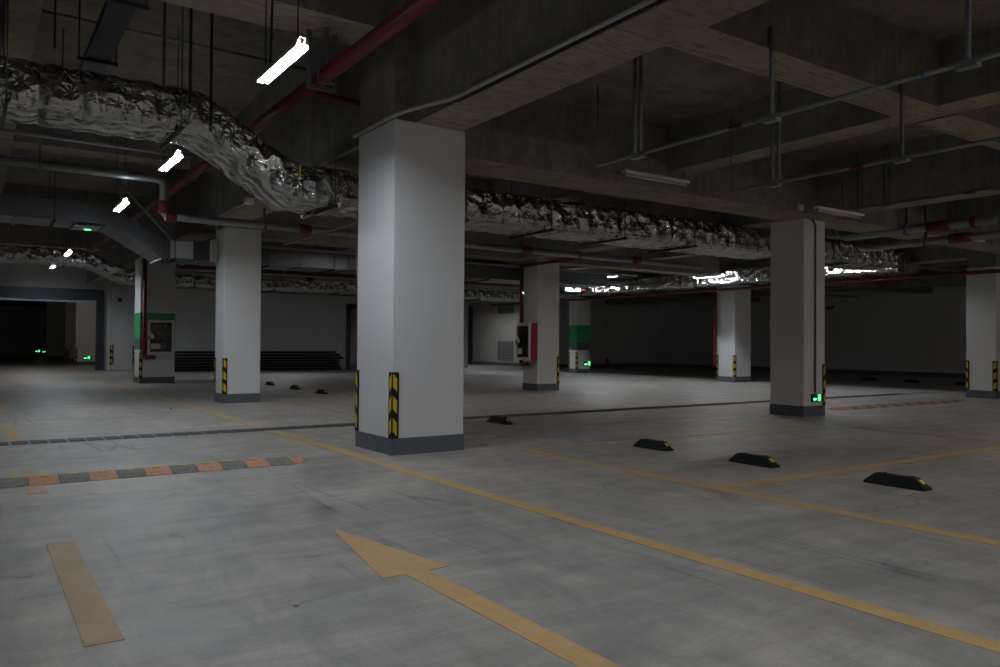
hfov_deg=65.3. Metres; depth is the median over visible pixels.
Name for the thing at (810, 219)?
cable conduit
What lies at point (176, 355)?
steel beam
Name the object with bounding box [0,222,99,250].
ceiling beam
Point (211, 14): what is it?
strut
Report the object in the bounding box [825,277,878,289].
ceiling beam
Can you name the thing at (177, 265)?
ceiling beam
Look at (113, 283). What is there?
ceiling beam
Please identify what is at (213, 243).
wall speaker
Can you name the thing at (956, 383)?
wheel stop
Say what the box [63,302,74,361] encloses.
concrete column
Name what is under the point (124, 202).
lamp
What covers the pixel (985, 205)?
ceiling beam
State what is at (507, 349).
air vent
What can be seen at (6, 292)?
door frame
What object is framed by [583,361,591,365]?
exit sign
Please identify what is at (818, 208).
lamp
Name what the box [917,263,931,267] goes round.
ceiling beam
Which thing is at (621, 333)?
wall
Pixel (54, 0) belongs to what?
strut
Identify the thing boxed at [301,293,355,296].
ceiling beam
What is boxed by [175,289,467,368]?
wall
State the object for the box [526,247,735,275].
ceiling beam
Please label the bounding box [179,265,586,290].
pipe
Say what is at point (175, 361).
steel beam
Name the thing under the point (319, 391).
wheel stop
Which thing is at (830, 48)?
ceiling beam
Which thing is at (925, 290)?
ceiling beam
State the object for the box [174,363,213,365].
steel beam
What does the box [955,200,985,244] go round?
lamp
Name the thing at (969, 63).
pipe
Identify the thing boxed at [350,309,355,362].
door
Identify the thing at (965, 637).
lane line
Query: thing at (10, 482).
bump
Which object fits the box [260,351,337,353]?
steel beam
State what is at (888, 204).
pipe
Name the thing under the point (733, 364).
concrete column
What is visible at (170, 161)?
lamp
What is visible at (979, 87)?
ceiling beam
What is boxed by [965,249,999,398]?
concrete column
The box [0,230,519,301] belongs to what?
duct
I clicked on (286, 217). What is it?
ceiling beam
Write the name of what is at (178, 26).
lamp
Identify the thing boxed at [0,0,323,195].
ceiling
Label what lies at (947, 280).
ceiling beam
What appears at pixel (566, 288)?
lamp
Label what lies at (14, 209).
duct
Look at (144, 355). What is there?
riser pipe
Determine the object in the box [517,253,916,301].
duct
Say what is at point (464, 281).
ceiling beam
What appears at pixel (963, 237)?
pipe
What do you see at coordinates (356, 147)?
cable conduit
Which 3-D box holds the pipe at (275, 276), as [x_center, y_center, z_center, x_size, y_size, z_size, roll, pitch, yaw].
[-3.290,-2.238,27.047,15.100,1.215,0.130,1,-1,-34]
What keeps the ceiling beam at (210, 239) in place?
attached to the ceiling at (679, 86)
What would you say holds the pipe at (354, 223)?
hanging from the pipe at (163, 203)
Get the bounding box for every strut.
[53,0,55,48]
[164,2,165,71]
[188,8,192,103]
[209,13,212,131]
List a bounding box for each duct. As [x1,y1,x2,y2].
[0,0,893,269]
[0,159,607,287]
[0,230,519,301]
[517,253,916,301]
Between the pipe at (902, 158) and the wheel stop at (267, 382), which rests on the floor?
the wheel stop at (267, 382)
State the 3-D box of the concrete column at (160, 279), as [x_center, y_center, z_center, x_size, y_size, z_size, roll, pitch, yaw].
[-10.657,-1.298,24.086,1.000,5.620,1.028,1,-1,-34]
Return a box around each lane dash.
[0,406,7,413]
[2,426,21,441]
[19,470,48,494]
[46,541,124,646]
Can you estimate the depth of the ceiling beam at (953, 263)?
24.27 m
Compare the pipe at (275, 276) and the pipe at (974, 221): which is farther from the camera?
the pipe at (275, 276)
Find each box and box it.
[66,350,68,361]
[798,204,803,210]
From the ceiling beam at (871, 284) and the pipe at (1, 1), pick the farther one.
the ceiling beam at (871, 284)
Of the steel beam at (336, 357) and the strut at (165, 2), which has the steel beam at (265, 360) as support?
the steel beam at (336, 357)
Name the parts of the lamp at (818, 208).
suspension rod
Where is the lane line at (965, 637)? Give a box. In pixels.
[71,371,999,652]
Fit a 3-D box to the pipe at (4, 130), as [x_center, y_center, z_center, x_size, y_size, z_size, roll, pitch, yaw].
[-6.558,-2.872,11.409,3.900,0.090,0.060,1,-1,-34]
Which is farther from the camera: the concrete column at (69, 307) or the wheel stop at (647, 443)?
the concrete column at (69, 307)
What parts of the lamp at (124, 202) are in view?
suspension cord, suspension cord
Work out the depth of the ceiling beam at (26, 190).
22.39 m
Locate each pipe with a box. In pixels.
[0,0,313,71]
[0,126,703,269]
[0,128,191,158]
[86,0,442,252]
[142,258,155,358]
[173,270,573,294]
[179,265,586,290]
[261,245,636,276]
[283,222,356,245]
[314,91,359,105]
[331,247,657,287]
[356,213,357,367]
[490,269,999,305]
[519,258,581,267]
[519,268,528,365]
[596,0,999,166]
[713,288,716,365]
[730,81,999,192]
[751,284,857,297]
[835,194,999,240]
[842,144,999,210]
[855,204,999,250]
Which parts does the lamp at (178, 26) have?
suspension cord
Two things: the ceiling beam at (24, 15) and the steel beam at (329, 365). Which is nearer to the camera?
the ceiling beam at (24, 15)
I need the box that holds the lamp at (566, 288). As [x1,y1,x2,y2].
[565,287,580,291]
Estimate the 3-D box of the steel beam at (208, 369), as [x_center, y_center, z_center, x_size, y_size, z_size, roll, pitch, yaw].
[-12.585,1.554,33.254,3.600,0.105,0.500,1,-1,-34]
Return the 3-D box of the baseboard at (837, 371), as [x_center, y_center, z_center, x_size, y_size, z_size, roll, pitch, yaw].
[21.005,1.697,28.643,0.015,0.200,41.785,1,-1,-34]
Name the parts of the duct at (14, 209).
hanger rod, hanger rod, bright patch panel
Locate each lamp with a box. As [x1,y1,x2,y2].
[64,228,71,255]
[112,136,128,211]
[158,146,182,171]
[178,26,178,59]
[256,0,308,84]
[565,287,580,291]
[622,169,689,186]
[693,273,724,278]
[814,152,864,218]
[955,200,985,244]
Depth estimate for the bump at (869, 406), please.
16.52 m
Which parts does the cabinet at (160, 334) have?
glass pane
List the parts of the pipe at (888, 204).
rod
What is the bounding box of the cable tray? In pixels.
[54,0,148,135]
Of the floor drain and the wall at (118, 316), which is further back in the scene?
the wall at (118, 316)
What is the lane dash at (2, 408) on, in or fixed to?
on the floor
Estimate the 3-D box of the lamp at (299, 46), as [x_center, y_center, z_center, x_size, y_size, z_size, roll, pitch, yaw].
[-2.012,-3.369,7.188,0.120,1.830,1.252,1,-1,-34]
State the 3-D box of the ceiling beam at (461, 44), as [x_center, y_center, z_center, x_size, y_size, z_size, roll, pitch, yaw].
[-4.418,-3.275,14.560,0.630,1.845,47.000,1,-1,-34]
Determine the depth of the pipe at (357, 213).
9.54 m
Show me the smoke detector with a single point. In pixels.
(247, 200)
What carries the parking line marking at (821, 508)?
on the floor
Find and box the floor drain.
[0,390,965,445]
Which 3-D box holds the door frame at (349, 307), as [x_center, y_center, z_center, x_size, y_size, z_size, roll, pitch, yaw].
[-6.436,0.168,38.513,2.550,3.150,0.260,1,-1,-34]
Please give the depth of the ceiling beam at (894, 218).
15.40 m
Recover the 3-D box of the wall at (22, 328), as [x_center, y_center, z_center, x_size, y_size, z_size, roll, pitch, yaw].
[-42.541,-0.248,67.941,18.000,4.300,0.200,1,-1,-34]
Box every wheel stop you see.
[265,381,273,385]
[289,385,300,389]
[315,389,328,393]
[487,416,512,424]
[633,438,673,450]
[728,452,779,467]
[862,377,877,380]
[863,472,931,491]
[904,380,920,382]
[953,382,964,384]
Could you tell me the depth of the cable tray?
8.67 m
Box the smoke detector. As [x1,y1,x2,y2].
[244,197,253,204]
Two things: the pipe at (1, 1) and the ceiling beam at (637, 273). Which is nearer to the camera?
the pipe at (1, 1)
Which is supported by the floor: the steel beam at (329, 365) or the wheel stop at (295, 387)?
the wheel stop at (295, 387)
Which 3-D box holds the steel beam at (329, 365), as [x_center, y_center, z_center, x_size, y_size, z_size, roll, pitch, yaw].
[-9.195,1.484,35.527,4.000,0.105,0.500,1,-1,-34]
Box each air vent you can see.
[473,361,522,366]
[498,305,513,313]
[498,341,512,360]
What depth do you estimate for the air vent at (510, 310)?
45.70 m
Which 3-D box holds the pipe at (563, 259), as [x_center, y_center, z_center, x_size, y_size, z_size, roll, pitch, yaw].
[1.310,-1.875,20.466,0.090,0.090,2.850,1,-1,-34]
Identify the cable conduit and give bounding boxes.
[217,145,358,216]
[352,0,657,138]
[810,219,816,392]
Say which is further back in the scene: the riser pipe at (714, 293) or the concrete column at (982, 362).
the riser pipe at (714, 293)
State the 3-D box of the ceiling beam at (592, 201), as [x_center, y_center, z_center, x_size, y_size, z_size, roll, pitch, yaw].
[1.419,-2.624,16.587,3.240,0.670,0.400,1,-1,-34]
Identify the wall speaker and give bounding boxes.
[210,225,217,262]
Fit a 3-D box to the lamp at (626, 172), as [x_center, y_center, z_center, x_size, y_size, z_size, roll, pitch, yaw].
[2.233,-2.271,11.092,1.280,0.218,0.090,1,-1,-34]
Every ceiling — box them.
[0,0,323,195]
[0,300,45,306]
[465,0,999,200]
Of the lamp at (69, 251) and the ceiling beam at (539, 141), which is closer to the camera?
the ceiling beam at (539, 141)
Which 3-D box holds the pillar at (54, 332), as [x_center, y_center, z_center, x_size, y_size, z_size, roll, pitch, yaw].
[-33.033,-0.322,57.895,1.180,4.300,0.920,1,-1,-34]
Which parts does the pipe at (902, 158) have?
rod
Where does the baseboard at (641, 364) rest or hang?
attached to the wall at (621, 333)
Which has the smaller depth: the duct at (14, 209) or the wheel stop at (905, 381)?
the duct at (14, 209)
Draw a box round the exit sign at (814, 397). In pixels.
[811,394,822,401]
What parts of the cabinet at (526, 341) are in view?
glass pane, door frame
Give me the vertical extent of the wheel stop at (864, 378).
0.106 m
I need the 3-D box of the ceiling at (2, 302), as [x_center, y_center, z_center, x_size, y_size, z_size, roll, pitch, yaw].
[-31.844,-2.668,52.260,18.000,0.250,45.800,1,-1,-34]
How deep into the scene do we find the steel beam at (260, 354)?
35.48 m
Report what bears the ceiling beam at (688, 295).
attached to the ceiling at (679, 86)
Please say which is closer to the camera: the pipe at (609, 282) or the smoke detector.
the smoke detector
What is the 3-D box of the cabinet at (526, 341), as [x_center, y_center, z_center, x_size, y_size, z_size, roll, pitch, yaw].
[0.711,0.222,21.243,0.280,1.000,0.660,1,-1,-34]
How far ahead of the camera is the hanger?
8.96 m
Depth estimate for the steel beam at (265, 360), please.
35.45 m
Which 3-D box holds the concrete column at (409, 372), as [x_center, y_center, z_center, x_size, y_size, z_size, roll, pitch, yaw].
[-1.079,-1.437,9.400,0.950,5.620,1.008,1,-1,-34]
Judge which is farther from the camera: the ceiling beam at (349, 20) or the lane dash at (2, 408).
the lane dash at (2, 408)
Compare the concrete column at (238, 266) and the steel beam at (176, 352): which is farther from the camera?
the steel beam at (176, 352)
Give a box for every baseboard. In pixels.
[560,363,656,367]
[657,363,964,377]
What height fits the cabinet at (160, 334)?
1.030 m
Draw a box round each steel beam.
[174,357,213,359]
[174,360,213,362]
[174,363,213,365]
[174,366,213,368]
[174,368,213,371]
[175,351,214,353]
[175,354,214,356]
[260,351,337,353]
[260,354,339,355]
[260,356,344,358]
[260,359,340,361]
[260,362,338,364]
[260,364,340,367]
[260,367,342,370]
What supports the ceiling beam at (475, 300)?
attached to the ceiling at (679, 86)
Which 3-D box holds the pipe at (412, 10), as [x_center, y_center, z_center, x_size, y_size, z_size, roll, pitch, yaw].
[-5.099,-3.513,13.495,0.200,1.410,32.000,1,-1,-34]
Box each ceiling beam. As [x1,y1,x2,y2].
[0,0,43,139]
[0,124,215,171]
[0,146,11,193]
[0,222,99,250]
[2,182,139,222]
[87,0,769,283]
[112,281,291,293]
[158,0,387,45]
[176,264,355,279]
[203,236,325,249]
[261,211,518,260]
[287,134,999,293]
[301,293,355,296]
[326,26,999,251]
[464,99,815,220]
[464,237,999,300]
[464,281,523,289]
[465,177,491,190]
[468,260,966,302]
[469,300,518,302]
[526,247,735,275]
[559,194,998,269]
[573,196,628,210]
[579,268,640,277]
[605,268,965,304]
[631,289,705,298]
[665,0,938,117]
[708,297,759,301]
[817,202,999,253]
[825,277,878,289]
[875,287,932,293]
[916,103,999,149]
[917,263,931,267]
[925,265,966,271]
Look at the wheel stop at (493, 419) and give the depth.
12.27 m
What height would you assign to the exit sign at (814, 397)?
0.135 m
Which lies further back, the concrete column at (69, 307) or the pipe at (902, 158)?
the concrete column at (69, 307)
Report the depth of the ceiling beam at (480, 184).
15.11 m
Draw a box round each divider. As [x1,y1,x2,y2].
[463,413,754,432]
[529,424,813,449]
[720,446,999,488]
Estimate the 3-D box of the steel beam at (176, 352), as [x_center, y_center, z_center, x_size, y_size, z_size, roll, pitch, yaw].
[-12.437,0.805,33.267,3.600,0.105,0.500,1,-1,-34]
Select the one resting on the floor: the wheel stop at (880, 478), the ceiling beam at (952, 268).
the wheel stop at (880, 478)
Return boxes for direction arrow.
[333,529,621,666]
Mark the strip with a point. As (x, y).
(111, 346)
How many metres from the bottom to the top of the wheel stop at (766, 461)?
0.106 m
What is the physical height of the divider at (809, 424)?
0.002 m
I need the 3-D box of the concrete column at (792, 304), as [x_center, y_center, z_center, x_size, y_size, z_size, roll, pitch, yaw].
[5.465,-0.737,14.322,0.650,4.450,0.720,1,-1,-34]
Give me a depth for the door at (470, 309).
48.88 m
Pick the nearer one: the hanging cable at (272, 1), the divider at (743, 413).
the hanging cable at (272, 1)
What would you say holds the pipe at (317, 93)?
attached to the pipe at (412, 10)
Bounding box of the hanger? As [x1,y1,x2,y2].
[306,29,337,93]
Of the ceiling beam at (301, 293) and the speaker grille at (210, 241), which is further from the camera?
the ceiling beam at (301, 293)
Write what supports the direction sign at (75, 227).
attached to the duct at (14, 209)
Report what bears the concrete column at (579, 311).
on the floor
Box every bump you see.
[0,457,304,488]
[828,399,966,409]
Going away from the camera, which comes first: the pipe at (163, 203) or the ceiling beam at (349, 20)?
the ceiling beam at (349, 20)
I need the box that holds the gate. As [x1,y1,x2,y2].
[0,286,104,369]
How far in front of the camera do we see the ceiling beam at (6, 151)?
16.24 m
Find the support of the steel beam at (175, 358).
on the steel beam at (175, 361)
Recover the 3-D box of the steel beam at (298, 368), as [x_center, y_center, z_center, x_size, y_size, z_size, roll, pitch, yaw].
[-9.136,1.611,35.576,4.000,0.105,0.500,1,-1,-34]
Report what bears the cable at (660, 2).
attached to the ceiling beam at (461, 44)
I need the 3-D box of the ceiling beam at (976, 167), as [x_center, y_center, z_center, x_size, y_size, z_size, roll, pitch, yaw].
[-0.175,-2.430,22.273,0.520,0.920,55.000,1,-1,-34]
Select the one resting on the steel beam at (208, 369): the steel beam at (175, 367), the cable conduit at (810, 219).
the steel beam at (175, 367)
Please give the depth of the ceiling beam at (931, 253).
20.77 m
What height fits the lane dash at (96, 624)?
0.002 m
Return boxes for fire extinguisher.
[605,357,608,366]
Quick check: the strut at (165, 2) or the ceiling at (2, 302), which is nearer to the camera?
the strut at (165, 2)
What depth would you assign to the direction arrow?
3.87 m
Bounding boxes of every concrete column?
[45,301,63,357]
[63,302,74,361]
[74,302,95,364]
[133,258,175,383]
[214,217,261,402]
[355,0,464,455]
[522,257,559,390]
[568,297,590,372]
[716,285,750,381]
[770,218,825,416]
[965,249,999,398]
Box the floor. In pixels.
[0,355,999,666]
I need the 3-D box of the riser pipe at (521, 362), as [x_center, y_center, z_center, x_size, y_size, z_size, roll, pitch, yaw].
[0.664,-0.457,21.381,0.100,2.680,0.370,1,-1,-34]
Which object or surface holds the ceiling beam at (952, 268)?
attached to the ceiling at (679, 86)
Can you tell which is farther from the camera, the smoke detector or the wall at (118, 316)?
the wall at (118, 316)
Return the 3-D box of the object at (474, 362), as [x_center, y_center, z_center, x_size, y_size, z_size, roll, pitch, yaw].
[0.632,1.787,45.274,0.015,0.200,8.200,1,-1,-34]
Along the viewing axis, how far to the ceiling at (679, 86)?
9.56 m
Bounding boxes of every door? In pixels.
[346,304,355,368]
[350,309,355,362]
[468,307,472,363]
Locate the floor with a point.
(209, 568)
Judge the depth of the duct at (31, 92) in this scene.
9.94 m
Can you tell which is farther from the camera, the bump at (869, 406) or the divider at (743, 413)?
the bump at (869, 406)
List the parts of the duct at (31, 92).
hanger rod, hanger rod, hanger rod, hanger rod, hanger rod, hanger rod, hanger rod, hanger rod, hanger rod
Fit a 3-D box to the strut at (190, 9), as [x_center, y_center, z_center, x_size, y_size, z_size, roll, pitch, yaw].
[-3.567,-3.460,8.998,0.032,1.620,0.019,1,-1,-34]
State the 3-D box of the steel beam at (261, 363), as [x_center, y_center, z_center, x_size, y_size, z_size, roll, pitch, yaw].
[-9.226,1.359,35.485,4.000,0.105,0.500,1,-1,-34]
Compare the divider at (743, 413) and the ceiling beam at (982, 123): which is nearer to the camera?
the ceiling beam at (982, 123)
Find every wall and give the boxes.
[0,247,134,369]
[0,306,45,354]
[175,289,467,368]
[468,302,519,363]
[559,296,656,363]
[657,285,965,372]
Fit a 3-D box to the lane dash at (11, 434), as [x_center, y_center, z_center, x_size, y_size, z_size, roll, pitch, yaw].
[-6.611,1.350,10.549,0.150,0.002,2.100,1,-1,-34]
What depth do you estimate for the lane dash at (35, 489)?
6.65 m
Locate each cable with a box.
[269,0,273,63]
[458,0,668,101]
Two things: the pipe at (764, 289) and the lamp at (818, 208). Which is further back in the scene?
the pipe at (764, 289)
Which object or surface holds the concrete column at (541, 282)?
on the floor
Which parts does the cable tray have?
hanger rod, hanger rod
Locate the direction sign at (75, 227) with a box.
[71,225,100,231]
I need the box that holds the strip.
[110,345,113,364]
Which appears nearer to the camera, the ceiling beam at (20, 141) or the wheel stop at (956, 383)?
the ceiling beam at (20, 141)
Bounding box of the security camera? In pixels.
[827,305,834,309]
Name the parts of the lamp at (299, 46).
suspension cord, suspension cord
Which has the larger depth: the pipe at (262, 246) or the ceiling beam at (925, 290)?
the ceiling beam at (925, 290)
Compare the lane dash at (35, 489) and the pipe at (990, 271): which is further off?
the pipe at (990, 271)
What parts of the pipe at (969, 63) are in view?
rod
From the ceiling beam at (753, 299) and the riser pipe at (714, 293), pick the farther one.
the ceiling beam at (753, 299)
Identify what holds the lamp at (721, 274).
hanging from the ceiling at (679, 86)
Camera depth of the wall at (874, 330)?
35.22 m
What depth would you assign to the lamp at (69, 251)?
22.73 m
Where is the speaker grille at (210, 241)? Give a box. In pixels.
[210,241,211,260]
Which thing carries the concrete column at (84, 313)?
on the floor
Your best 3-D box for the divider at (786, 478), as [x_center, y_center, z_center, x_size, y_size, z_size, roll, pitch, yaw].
[6.726,1.436,10.103,11.480,0.002,0.130,1,-1,-34]

